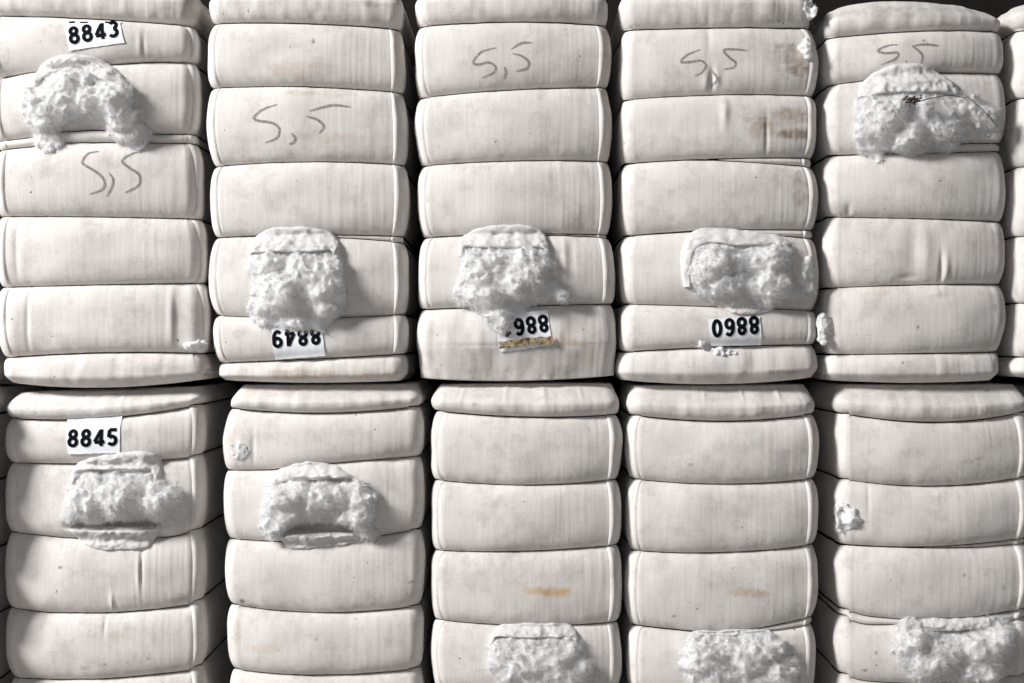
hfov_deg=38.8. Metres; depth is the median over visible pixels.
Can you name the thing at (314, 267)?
bale
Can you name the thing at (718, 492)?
bale
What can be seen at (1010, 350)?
bale
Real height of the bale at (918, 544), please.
1.093 m
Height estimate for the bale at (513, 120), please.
1.106 m
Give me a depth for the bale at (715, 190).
4.01 m
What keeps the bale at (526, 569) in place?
on the floor
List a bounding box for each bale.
[0,0,221,387]
[0,150,7,378]
[0,384,50,682]
[5,381,241,682]
[207,0,420,382]
[223,379,435,682]
[414,0,615,380]
[431,378,622,682]
[605,0,818,383]
[614,380,818,682]
[797,379,1023,682]
[809,1,1005,382]
[995,5,1023,377]
[1001,383,1023,542]
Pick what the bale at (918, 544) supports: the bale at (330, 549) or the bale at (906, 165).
the bale at (906, 165)
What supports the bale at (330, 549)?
on the floor
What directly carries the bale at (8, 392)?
on the floor
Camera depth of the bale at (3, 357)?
4.14 m
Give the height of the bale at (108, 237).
1.123 m
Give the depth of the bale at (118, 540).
4.01 m
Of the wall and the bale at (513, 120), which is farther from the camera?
the wall
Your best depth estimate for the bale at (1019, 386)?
4.32 m
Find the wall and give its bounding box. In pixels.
[0,0,1023,682]

